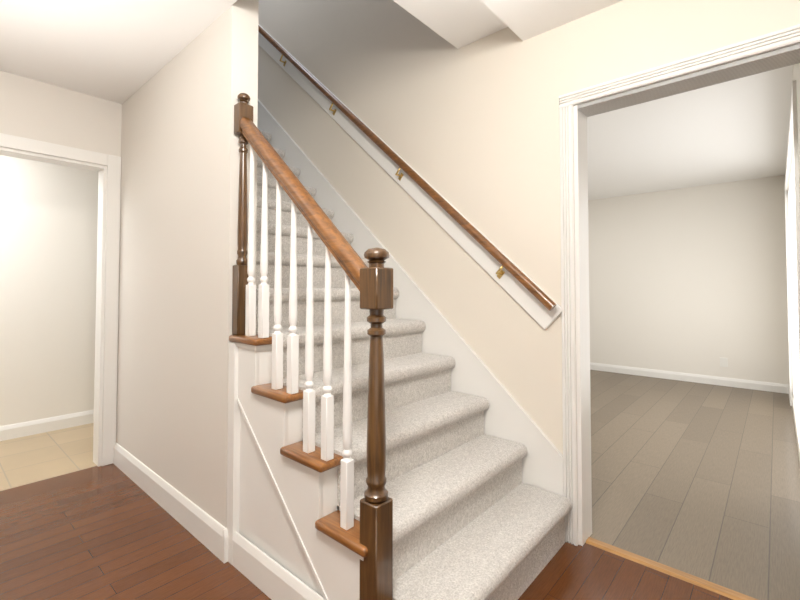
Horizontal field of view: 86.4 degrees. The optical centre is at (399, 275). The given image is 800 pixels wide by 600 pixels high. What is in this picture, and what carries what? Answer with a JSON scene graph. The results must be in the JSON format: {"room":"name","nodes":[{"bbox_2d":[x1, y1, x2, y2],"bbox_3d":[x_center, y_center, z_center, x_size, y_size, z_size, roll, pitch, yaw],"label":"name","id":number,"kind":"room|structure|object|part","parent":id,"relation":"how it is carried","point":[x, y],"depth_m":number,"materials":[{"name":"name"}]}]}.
{"room":"entrance hall","nodes":[
{"label":"entrance hall","id":0,"kind":"room"},
{"bbox_2d":[0,427,96,490],"bbox_3d":[-3.988,1.282,2.522,2.570,0.060,3.270,-1,-2,41],"label":"floor","id":1,"kind":"structure","parent":0,"point":[25,460],"depth_m":2.98,"materials":[{"name":"beige tile"}]},
{"bbox_2d":[0,155,98,425],"bbox_3d":[-3.528,0.037,2.904,0.120,2.450,4.400,-1,-2,41],"label":"wall","id":2,"kind":"structure","parent":0,"point":[48,239],"depth_m":3.51,"materials":[{"name":"white paint"}]},
{"bbox_2d":[0,410,93,440],"bbox_3d":[-3.477,1.205,2.826,0.016,0.110,4.400,-1,-2,41],"label":"baseboard","id":3,"kind":"structure","parent":2,"relation":"attached to","point":[22,429],"depth_m":3.48,"materials":[{"name":"white paint"}]},
{"bbox_2d":[0,70,121,156],"bbox_3d":[-3.055,0.004,1.733,0.120,2.450,3.270,-1,-2,41],"label":"wall","id":4,"kind":"structure","parent":0,"point":[38,110],"depth_m":2.69,"materials":[{"name":"white paint"}]},
{"bbox_2d":[0,133,120,466],"bbox_3d":[-2.322,0.213,2.547,0.142,2.078,1.066,-1,-2,41],"label":"door frame","id":5,"kind":"structure","parent":4,"relation":"attached to","point":[112,163],"depth_m":2.85,"materials":[{"name":"white paint"}]},
{"bbox_2d":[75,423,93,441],"bbox_3d":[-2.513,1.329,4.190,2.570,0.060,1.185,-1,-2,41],"label":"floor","id":6,"kind":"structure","parent":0,"point":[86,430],"depth_m":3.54,"materials":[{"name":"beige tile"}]},
{"bbox_2d":[113,0,258,560],"bbox_3d":[-1.420,-1.347,2.583,1.875,5.200,0.146,-1,-2,41],"label":"wall","id":7,"kind":"structure","parent":0,"point":[180,164],"depth_m":2.19,"materials":[{"name":"white paint"}]},
{"bbox_2d":[222,528,227,562],"bbox_3d":[-0.753,1.165,1.838,0.016,0.135,0.018,-1,-2,41],"label":"baseboard","id":8,"kind":"structure","parent":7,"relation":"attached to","point":[225,548],"depth_m":1.83,"materials":[{"name":"white paint"}]},
{"bbox_2d":[233,531,324,599],"bbox_3d":[-0.448,1.158,1.591,0.767,0.135,0.016,-1,-2,41],"label":"baseboard","id":9,"kind":"structure","parent":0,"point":[268,576],"depth_m":1.64,"materials":[{"name":"white paint"}]},
{"bbox_2d":[0,0,622,103],"bbox_3d":[-1.280,-1.368,0.956,8.800,0.250,4.400,-1,-2,41],"label":"ceiling","id":10,"kind":"structure","parent":0,"point":[119,51],"depth_m":2.14,"materials":[{"name":"white paint"}]},
{"bbox_2d":[0,464,732,599],"bbox_3d":[-0.299,1.213,0.053,6.230,0.060,4.455,-1,-2,41],"label":"floor","id":11,"kind":"structure","parent":0,"point":[110,532],"depth_m":1.84,"materials":[{"name":"brown wood"}]},
{"bbox_2d":[227,93,571,599],"bbox_3d":[-1.532,-0.086,3.321,5.237,2.736,1.131,-1,-2,41],"label":"staircase","id":12,"kind":"structure","parent":11,"relation":"on","point":[368,459],"depth_m":1.70,"materials":[{"name":"beige carpet"}]},
{"bbox_3d":[-0.394,-0.322,1.631,0.844,0.777,0.060,-1,-2,41],"label":"handrail","id":13,"kind":"part","parent":12,"relation":"part of","materials":[{"name":"brown wood"}]},
{"bbox_2d":[586,537,757,599],"bbox_3d":[1.168,1.226,1.735,0.776,0.008,0.060,-1,-2,41],"label":"threshold strip","id":14,"kind":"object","parent":11,"relation":"on","point":[698,581],"depth_m":1.76,"materials":[{"name":"brown wood"}]},
{"bbox_2d":[258,0,799,454],"bbox_3d":[0.217,-1.346,2.649,8.800,5.200,0.120,-1,-2,41],"label":"wall","id":15,"kind":"structure","parent":0,"point":[470,132],"depth_m":2.35,"materials":[{"name":"beige paint"}]},
{"bbox_2d":[258,24,561,329],"bbox_3d":[-0.362,-1.077,3.014,2.976,2.730,0.085,-1,-2,41],"label":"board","id":16,"kind":"structure","parent":15,"relation":"attached to","point":[539,305],"depth_m":2.52,"materials":[{"name":"white paint"}]},
{"bbox_2d":[257,99,562,495],"bbox_3d":[-0.401,-0.344,3.072,3.121,3.222,0.021,-1,-2,41],"label":"trim","id":17,"kind":"structure","parent":15,"relation":"attached to","point":[507,416],"depth_m":2.45,"materials":[{"name":"white paint"}]},
{"bbox_2d":[559,24,799,545],"bbox_3d":[1.158,0.179,1.767,0.922,2.102,0.153,-1,-2,41],"label":"door frame","id":18,"kind":"structure","parent":15,"relation":"attached to","point":[765,43],"depth_m":1.98,"materials":[{"name":"white paint"}]},
{"bbox_2d":[588,175,789,384],"bbox_3d":[2.943,0.126,6.085,4.080,2.450,0.120,-1,-2,41],"label":"wall","id":19,"kind":"structure","parent":0,"point":[691,280],"depth_m":5.34,"materials":[{"name":"white paint"}]},
{"bbox_2d":[590,362,788,393],"bbox_3d":[2.890,1.299,6.008,3.860,0.100,0.016,-1,-2,41],"label":"baseboard","id":20,"kind":"structure","parent":19,"relation":"attached to","point":[745,384],"depth_m":5.30,"materials":[{"name":"white paint"}]},
{"bbox_2d":[587,65,792,199],"bbox_3d":[1.522,-1.193,4.514,4.080,0.100,4.410,-1,-2,41],"label":"ceiling","id":21,"kind":"structure","parent":0,"point":[731,131],"depth_m":3.63,"materials":[{"name":"white paint"}]},
{"bbox_2d":[590,370,799,599],"bbox_3d":[1.504,1.335,4.423,4.080,0.060,4.465,-1,-2,41],"label":"floor","id":22,"kind":"structure","parent":0,"point":[701,480],"depth_m":2.62,"materials":[{"name":"grey wood"}]},
{"bbox_2d":[785,63,799,461],"bbox_3d":[3.006,0.044,3.168,0.120,2.450,4.410,-1,-2,41],"label":"wall","id":23,"kind":"structure","parent":0,"point":[796,73],"depth_m":3.13,"materials":[{"name":"white paint"}]},
{"bbox_2d":[784,80,799,436],"bbox_3d":[3.009,0.155,3.195,0.115,2.230,2.940,-1,-2,41],"label":"room window","id":24,"kind":"structure","parent":23,"relation":"in","point":[794,299],"depth_m":3.54,"materials":[{"name":"white paint"}]}
]}

